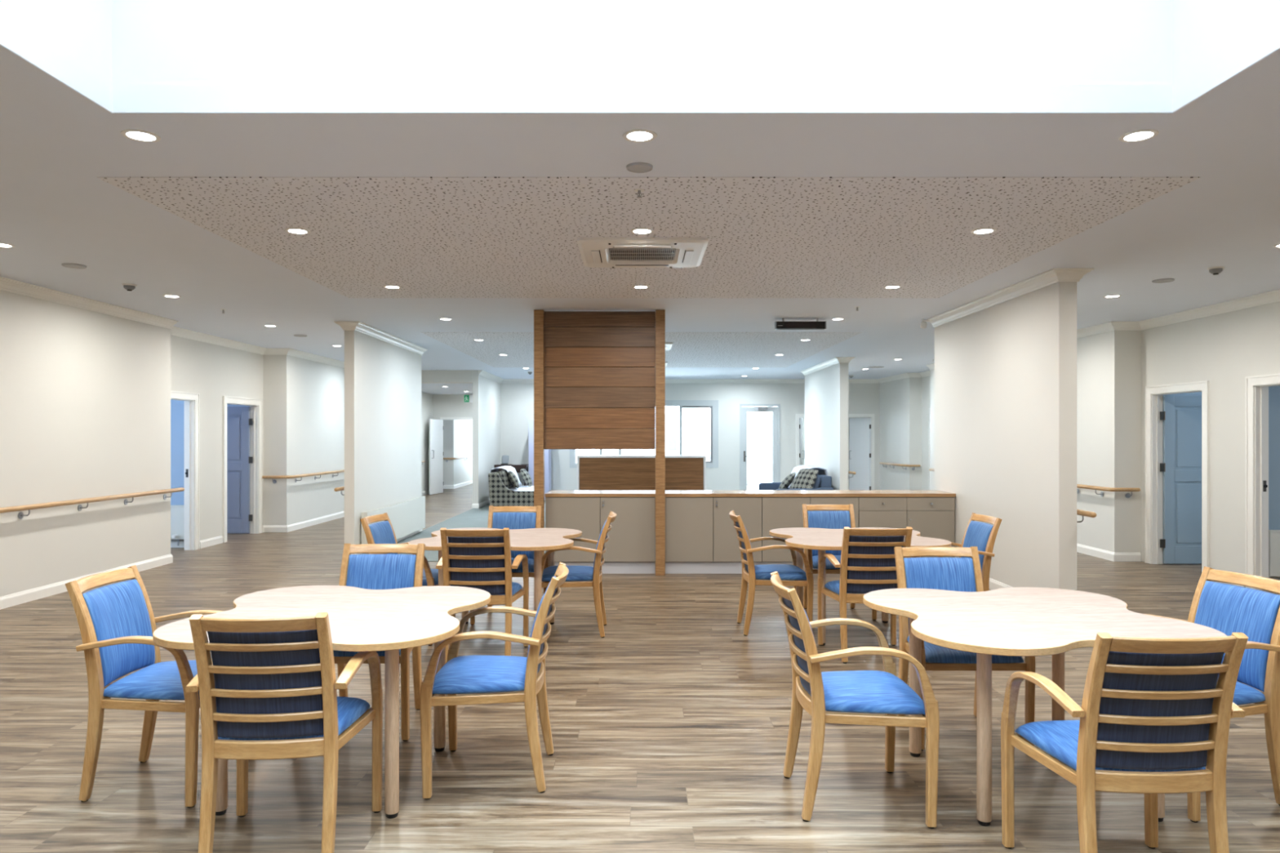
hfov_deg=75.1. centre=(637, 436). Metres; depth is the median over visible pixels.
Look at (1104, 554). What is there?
baseboard
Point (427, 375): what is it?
wall
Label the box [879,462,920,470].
handrail
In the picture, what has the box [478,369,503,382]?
trim
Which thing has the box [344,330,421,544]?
wall
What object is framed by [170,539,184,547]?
baseboard
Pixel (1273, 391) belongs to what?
wall
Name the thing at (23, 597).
baseboard
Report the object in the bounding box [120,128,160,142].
recessed light
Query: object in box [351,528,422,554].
baseboard
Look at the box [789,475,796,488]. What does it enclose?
cushion
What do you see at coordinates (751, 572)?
dining chair
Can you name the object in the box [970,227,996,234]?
recessed light
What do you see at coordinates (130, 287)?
smoke detector
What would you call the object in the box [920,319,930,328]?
sensor
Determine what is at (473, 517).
floor
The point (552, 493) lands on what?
countertop
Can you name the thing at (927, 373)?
trim
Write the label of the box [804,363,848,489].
wall
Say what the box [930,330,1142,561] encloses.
wall
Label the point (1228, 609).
dining chair
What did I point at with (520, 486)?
seat cushion
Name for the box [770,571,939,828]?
dining chair
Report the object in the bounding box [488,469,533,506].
sofa
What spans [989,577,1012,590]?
baseboard
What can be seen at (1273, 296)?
trim
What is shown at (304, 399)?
wall
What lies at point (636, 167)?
ceiling speaker
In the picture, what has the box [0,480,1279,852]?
floor
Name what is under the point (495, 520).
dining chair
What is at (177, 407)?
wall
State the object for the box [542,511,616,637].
dining chair
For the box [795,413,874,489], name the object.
door
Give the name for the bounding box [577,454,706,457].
countertop
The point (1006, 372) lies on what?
wall
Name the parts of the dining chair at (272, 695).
armrest, leg, leg, rail, backrest, rail, seat, leg, seat rail, armrest, leg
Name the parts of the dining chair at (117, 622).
leg, rail, backrest, rail, armrest, seat rail, leg, seat, armrest, leg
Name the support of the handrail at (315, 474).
attached to the wall at (304, 399)
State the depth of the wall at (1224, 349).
8.69 m
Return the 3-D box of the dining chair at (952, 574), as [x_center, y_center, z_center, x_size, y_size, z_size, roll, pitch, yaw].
[1.635,1.062,4.305,0.570,0.917,0.603,0,0,0]
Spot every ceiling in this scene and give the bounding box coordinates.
[0,44,1279,378]
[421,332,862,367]
[421,382,472,394]
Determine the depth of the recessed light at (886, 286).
7.65 m
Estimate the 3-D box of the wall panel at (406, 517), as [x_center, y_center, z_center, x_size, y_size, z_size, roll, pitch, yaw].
[-3.389,1.195,11.700,0.103,0.500,2.808,0,0,0]
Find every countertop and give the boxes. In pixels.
[545,489,955,497]
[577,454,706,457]
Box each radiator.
[170,505,184,546]
[1268,529,1279,576]
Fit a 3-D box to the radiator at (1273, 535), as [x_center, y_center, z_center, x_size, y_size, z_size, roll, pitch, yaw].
[6.850,1.215,8.290,1.108,0.551,0.180,0,0,0]
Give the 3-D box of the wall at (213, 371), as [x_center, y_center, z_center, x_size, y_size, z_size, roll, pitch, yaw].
[-5.980,0.070,11.570,0.120,2.900,3.180,0,0,0]
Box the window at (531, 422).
[528,419,551,500]
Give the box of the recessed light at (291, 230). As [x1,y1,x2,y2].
[284,227,310,234]
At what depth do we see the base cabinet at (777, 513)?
9.17 m
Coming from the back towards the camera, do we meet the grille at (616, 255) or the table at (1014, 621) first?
the grille at (616, 255)
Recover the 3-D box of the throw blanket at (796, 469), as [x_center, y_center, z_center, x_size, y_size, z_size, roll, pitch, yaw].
[3.236,0.794,15.999,0.568,0.438,1.319,0,0,0]
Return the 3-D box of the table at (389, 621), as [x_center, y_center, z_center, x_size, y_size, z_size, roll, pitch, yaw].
[-1.320,1.145,3.690,1.204,0.750,1.204,0,0,2]
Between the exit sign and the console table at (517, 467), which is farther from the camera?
the exit sign
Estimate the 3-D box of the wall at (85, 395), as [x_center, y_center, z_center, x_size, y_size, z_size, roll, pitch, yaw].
[-5.790,0.070,2.990,0.380,2.900,13.980,0,0,0]
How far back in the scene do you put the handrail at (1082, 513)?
6.92 m
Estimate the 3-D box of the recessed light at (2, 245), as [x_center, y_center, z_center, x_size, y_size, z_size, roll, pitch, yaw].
[-4.590,-1.377,6.000,0.160,0.006,0.160,0,0,0]
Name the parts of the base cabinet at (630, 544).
door, door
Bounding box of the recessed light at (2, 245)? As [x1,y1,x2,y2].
[0,242,14,248]
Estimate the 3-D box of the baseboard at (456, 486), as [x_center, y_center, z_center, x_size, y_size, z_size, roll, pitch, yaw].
[-5.697,1.466,25.992,0.806,0.108,4.016,0,0,0]
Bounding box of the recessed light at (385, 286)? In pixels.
[383,285,401,288]
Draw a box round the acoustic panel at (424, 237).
[96,177,1200,297]
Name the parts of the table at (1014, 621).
leg, leg, leg, leg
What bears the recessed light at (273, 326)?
in the ceiling at (55, 141)
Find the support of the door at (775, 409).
in the wall at (517, 399)
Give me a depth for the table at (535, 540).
6.07 m
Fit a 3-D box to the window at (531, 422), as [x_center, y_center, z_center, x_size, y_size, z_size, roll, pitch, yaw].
[-2.330,0.558,19.869,0.480,1.900,0.562,0,0,0]
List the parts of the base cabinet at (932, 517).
drawer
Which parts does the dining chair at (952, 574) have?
leg, seat rail, armrest, leg, rail, backrest, seat, seat rail, leg, leg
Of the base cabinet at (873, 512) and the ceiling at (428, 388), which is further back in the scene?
the ceiling at (428, 388)
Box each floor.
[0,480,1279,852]
[397,500,655,561]
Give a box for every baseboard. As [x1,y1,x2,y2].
[0,554,173,609]
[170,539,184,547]
[200,535,222,548]
[262,489,429,532]
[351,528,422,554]
[443,480,472,488]
[471,498,489,508]
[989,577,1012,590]
[1076,543,1141,561]
[1268,576,1279,580]
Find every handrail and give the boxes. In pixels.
[0,487,184,519]
[262,469,344,483]
[333,486,344,495]
[443,455,472,462]
[848,471,856,479]
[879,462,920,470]
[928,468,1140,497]
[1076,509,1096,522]
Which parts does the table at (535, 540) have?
leg, leg, leg, leg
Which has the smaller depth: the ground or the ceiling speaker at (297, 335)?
the ceiling speaker at (297, 335)
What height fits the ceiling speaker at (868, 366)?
0.012 m
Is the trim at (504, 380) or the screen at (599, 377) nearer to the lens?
the screen at (599, 377)
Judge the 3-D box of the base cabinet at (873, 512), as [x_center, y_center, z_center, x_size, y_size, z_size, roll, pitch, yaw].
[2.705,1.095,9.437,0.529,0.850,0.586,0,0,0]
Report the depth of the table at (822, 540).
6.22 m
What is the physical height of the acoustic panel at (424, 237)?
0.004 m
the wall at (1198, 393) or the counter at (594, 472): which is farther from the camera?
the counter at (594, 472)
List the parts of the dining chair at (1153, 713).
leg, seat rail, armrest, seat rail, leg, seat, leg, rail, backrest, rail, leg, armrest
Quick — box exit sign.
[463,390,472,402]
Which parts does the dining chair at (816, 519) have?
leg, armrest, leg, seat, seat rail, rail, backrest, leg, leg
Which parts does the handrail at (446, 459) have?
rail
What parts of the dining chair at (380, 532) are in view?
leg, rail, backrest, leg, armrest, seat, leg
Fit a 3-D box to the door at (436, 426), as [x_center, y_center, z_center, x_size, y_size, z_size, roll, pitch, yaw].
[-5.023,0.507,22.099,1.380,2.025,0.643,0,0,-39]
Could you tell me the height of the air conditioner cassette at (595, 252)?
0.041 m
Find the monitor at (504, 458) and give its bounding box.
[500,455,509,464]
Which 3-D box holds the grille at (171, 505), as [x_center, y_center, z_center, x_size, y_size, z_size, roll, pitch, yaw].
[-6.650,0.950,11.296,1.100,0.020,0.067,0,0,0]
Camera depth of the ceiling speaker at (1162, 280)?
7.35 m
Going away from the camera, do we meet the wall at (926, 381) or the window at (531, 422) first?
the wall at (926, 381)
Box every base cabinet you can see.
[545,497,654,573]
[665,497,761,573]
[761,497,858,570]
[858,497,906,528]
[906,497,955,557]
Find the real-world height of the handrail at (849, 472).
0.130 m
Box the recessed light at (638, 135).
[622,128,657,142]
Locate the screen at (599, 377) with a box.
[533,310,665,575]
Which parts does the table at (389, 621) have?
leg, leg, leg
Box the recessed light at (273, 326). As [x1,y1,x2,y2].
[263,324,277,327]
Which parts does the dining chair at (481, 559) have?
armrest, leg, rail, backrest, rail, seat, leg, seat rail, armrest, leg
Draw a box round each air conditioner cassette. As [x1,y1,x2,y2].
[577,237,708,268]
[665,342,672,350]
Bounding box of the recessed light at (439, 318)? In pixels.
[439,318,452,319]
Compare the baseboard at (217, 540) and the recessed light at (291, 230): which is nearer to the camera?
the recessed light at (291, 230)
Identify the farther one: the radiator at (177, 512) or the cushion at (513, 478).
the cushion at (513, 478)
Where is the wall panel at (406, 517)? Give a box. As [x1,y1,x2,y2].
[361,496,425,544]
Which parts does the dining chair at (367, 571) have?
leg, seat, seat rail, backrest, rail, leg, leg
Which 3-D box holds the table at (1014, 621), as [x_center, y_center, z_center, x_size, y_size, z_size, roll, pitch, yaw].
[1.690,1.145,3.630,1.204,0.750,1.204,0,0,-3]
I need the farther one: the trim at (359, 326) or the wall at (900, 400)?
the wall at (900, 400)
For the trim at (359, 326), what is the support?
attached to the wall at (383, 380)
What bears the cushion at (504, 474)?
on the sofa at (502, 492)
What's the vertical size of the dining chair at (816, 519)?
0.917 m
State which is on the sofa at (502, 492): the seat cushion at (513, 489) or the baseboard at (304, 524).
the seat cushion at (513, 489)
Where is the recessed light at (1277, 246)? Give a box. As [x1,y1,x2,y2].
[1272,244,1279,248]
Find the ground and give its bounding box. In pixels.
[575,457,755,489]
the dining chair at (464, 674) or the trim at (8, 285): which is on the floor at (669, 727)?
the dining chair at (464, 674)
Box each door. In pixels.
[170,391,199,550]
[222,395,262,542]
[427,417,472,494]
[739,404,780,489]
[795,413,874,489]
[799,417,803,465]
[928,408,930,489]
[1145,380,1209,572]
[1245,373,1279,590]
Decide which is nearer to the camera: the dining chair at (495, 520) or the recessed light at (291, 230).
the recessed light at (291, 230)
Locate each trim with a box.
[0,276,178,328]
[170,326,344,368]
[333,321,427,355]
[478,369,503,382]
[501,378,879,382]
[800,356,854,375]
[877,370,930,382]
[925,288,1279,369]
[926,268,1093,327]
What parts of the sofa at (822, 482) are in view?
arm, arm, backrest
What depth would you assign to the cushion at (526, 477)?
18.11 m
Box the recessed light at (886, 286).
[883,285,901,288]
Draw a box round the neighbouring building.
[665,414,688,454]
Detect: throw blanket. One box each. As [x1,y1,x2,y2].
[489,465,521,488]
[788,465,827,487]
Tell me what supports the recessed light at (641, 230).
attached to the acoustic panel at (424, 237)
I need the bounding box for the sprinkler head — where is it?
[634,188,644,198]
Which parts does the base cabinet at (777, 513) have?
door, door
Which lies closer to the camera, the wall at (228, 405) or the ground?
the wall at (228, 405)
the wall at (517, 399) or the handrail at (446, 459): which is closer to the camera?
the wall at (517, 399)
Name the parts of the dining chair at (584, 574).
leg, seat rail, seat, armrest, armrest, rail, backrest, leg, leg, rail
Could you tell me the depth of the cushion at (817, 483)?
14.85 m
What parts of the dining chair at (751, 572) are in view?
rail, leg, backrest, rail, leg, armrest, seat, armrest, seat rail, leg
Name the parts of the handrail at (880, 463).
rail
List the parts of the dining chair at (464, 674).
leg, leg, seat rail, seat, armrest, armrest, rail, leg, backrest, leg, rail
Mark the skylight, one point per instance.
(124, 56)
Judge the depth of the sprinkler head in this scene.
4.66 m
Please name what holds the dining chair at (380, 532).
on the floor at (669, 727)
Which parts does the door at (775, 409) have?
handle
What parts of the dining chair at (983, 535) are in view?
armrest, armrest, leg, backrest, rail, leg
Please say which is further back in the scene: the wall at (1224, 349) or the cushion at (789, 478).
the cushion at (789, 478)
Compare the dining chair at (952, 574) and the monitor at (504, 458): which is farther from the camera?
the monitor at (504, 458)
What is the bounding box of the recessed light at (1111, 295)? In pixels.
[1102,294,1121,297]
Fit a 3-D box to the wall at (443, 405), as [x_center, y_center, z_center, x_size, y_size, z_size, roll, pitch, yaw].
[-4.505,0.200,22.360,2.110,2.640,0.120,0,0,0]
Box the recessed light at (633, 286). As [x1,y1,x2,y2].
[631,285,649,288]
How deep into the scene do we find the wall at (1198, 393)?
10.20 m
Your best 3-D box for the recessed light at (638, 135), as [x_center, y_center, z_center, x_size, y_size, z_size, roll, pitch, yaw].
[0.010,-1.377,3.820,0.160,0.006,0.160,0,0,0]
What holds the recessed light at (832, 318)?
in the ceiling at (55, 141)
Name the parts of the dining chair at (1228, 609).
armrest, leg, leg, backrest, seat, rail, seat rail, rail, armrest, leg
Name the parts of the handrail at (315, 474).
rail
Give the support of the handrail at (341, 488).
attached to the wall at (383, 380)
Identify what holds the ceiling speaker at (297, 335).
attached to the ceiling at (55, 141)
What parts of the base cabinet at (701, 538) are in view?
door, door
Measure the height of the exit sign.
0.300 m
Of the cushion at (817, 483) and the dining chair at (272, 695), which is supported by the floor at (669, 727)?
the dining chair at (272, 695)
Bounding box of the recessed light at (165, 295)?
[162,294,181,297]
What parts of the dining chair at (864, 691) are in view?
rail, leg, backrest, rail, leg, armrest, seat, armrest, seat rail, leg, seat rail, leg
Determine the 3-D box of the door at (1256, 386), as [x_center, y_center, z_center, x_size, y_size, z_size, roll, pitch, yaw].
[6.173,0.463,7.760,0.154,2.115,1.170,0,0,0]
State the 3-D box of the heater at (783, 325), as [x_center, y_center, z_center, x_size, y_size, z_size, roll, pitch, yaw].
[1.905,-1.315,9.755,0.592,0.130,0.115,0,0,0]
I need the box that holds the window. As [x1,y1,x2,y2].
[569,400,718,467]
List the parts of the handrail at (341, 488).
rail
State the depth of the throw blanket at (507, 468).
18.10 m
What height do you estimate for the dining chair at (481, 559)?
0.917 m
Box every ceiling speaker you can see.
[61,262,86,268]
[293,334,306,337]
[626,162,653,173]
[867,366,884,368]
[1151,278,1174,283]
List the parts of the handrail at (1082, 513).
rail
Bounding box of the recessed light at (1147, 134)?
[1118,128,1159,142]
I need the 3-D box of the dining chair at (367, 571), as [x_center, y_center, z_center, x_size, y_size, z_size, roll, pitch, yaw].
[-1.425,1.062,4.430,0.570,0.917,0.603,0,0,0]
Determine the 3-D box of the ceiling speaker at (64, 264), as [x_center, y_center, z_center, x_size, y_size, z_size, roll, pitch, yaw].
[-4.550,-1.374,6.720,0.170,0.012,0.170,0,0,0]
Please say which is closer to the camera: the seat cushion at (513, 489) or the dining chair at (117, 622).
the dining chair at (117, 622)
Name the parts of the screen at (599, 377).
post, panel, post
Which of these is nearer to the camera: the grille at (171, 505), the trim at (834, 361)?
the grille at (171, 505)
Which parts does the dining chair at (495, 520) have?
leg, leg, backrest, rail, seat, seat rail, leg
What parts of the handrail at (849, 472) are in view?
rail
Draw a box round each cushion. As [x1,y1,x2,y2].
[498,469,512,488]
[508,470,519,488]
[508,488,533,491]
[510,485,533,488]
[520,468,532,486]
[778,472,795,488]
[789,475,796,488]
[791,468,817,488]
[812,476,820,488]
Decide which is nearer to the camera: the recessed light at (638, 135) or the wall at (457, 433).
the recessed light at (638, 135)
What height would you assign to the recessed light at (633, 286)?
0.006 m
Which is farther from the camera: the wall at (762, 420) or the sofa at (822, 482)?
the wall at (762, 420)
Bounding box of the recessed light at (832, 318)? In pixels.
[831,318,844,319]
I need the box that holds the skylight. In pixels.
[0,0,1279,113]
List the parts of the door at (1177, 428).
frame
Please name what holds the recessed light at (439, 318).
in the ceiling at (55, 141)
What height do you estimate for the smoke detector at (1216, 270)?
0.058 m
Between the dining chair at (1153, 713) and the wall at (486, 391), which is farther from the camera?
the wall at (486, 391)
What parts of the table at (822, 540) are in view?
leg, leg, leg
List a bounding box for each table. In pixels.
[152,585,490,818]
[408,527,582,624]
[493,464,528,485]
[769,527,951,645]
[862,586,1226,826]
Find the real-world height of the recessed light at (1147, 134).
0.006 m
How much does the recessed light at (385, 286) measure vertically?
0.006 m
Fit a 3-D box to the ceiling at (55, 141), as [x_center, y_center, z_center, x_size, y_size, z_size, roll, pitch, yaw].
[0.000,-1.440,12.400,21.000,0.120,33.200,0,0,0]
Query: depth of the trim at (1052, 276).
7.68 m
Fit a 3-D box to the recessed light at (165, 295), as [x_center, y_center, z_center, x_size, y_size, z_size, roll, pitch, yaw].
[-4.590,-1.377,8.200,0.160,0.006,0.160,0,0,0]
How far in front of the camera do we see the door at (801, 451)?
20.58 m
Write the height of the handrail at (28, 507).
0.130 m
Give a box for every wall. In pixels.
[0,289,170,596]
[170,334,263,540]
[170,400,184,505]
[226,404,249,406]
[263,355,432,525]
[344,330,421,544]
[421,369,472,382]
[432,394,472,419]
[443,419,472,484]
[472,369,500,503]
[500,382,879,489]
[754,412,870,489]
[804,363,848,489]
[880,377,921,489]
[921,375,930,489]
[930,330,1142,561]
[934,281,1076,590]
[1142,301,1279,586]
[1163,391,1201,395]
[1268,386,1279,529]
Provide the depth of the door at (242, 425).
12.93 m
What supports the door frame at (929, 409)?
in the wall at (926, 381)
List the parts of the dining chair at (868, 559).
leg, armrest, seat rail, leg, seat, rail, backrest, rail, leg, leg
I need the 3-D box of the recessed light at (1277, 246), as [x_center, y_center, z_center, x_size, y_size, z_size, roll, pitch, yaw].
[4.680,-1.377,6.000,0.160,0.006,0.160,0,0,0]
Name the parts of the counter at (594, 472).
panel, panel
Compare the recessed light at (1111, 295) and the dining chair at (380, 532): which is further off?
the recessed light at (1111, 295)
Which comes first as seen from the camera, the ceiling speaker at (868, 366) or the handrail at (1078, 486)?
the handrail at (1078, 486)
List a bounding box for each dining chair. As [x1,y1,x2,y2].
[65,564,222,808]
[185,612,382,852]
[333,543,425,741]
[360,512,448,645]
[419,562,568,799]
[435,528,528,662]
[470,505,541,625]
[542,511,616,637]
[728,510,813,635]
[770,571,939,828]
[801,503,876,620]
[817,526,912,663]
[893,546,1035,751]
[909,512,1002,591]
[1000,632,1248,852]
[1144,566,1279,822]
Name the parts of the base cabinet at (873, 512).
drawer, door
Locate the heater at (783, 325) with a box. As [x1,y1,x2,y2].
[773,318,826,329]
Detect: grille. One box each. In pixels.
[170,505,184,506]
[609,248,675,263]
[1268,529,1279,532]
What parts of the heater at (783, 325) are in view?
heating glass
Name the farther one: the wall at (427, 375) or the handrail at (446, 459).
the handrail at (446, 459)
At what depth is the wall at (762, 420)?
23.38 m
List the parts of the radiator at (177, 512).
valve knob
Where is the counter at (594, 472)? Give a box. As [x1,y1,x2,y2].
[577,454,706,532]
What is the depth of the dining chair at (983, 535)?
6.22 m
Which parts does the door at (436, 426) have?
architrave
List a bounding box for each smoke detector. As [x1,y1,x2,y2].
[121,283,137,291]
[1207,266,1224,275]
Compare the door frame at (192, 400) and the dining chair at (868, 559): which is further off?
the door frame at (192, 400)
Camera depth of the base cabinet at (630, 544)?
9.17 m
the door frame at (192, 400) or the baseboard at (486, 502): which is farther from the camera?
the baseboard at (486, 502)
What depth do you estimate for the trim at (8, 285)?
8.30 m
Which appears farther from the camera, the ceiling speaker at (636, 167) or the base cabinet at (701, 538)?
the base cabinet at (701, 538)
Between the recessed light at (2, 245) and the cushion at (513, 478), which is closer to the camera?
the recessed light at (2, 245)
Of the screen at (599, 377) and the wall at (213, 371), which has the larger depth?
the wall at (213, 371)
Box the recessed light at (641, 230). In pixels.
[630,227,653,234]
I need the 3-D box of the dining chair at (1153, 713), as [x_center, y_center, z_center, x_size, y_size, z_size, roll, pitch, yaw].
[1.635,1.062,2.803,0.570,0.917,0.603,0,0,0]
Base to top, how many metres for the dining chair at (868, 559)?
0.917 m
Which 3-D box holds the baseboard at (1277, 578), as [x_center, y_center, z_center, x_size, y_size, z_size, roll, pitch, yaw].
[7.770,1.466,8.372,3.060,0.108,0.016,0,0,0]
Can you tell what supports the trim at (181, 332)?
attached to the wall at (304, 399)
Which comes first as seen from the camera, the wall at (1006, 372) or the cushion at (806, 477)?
the wall at (1006, 372)
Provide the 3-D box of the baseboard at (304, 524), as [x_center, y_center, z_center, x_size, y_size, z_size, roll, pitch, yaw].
[-5.702,1.466,17.715,0.386,0.108,9.172,0,0,0]
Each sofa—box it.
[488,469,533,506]
[758,473,833,489]
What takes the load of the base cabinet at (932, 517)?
on the floor at (669, 727)

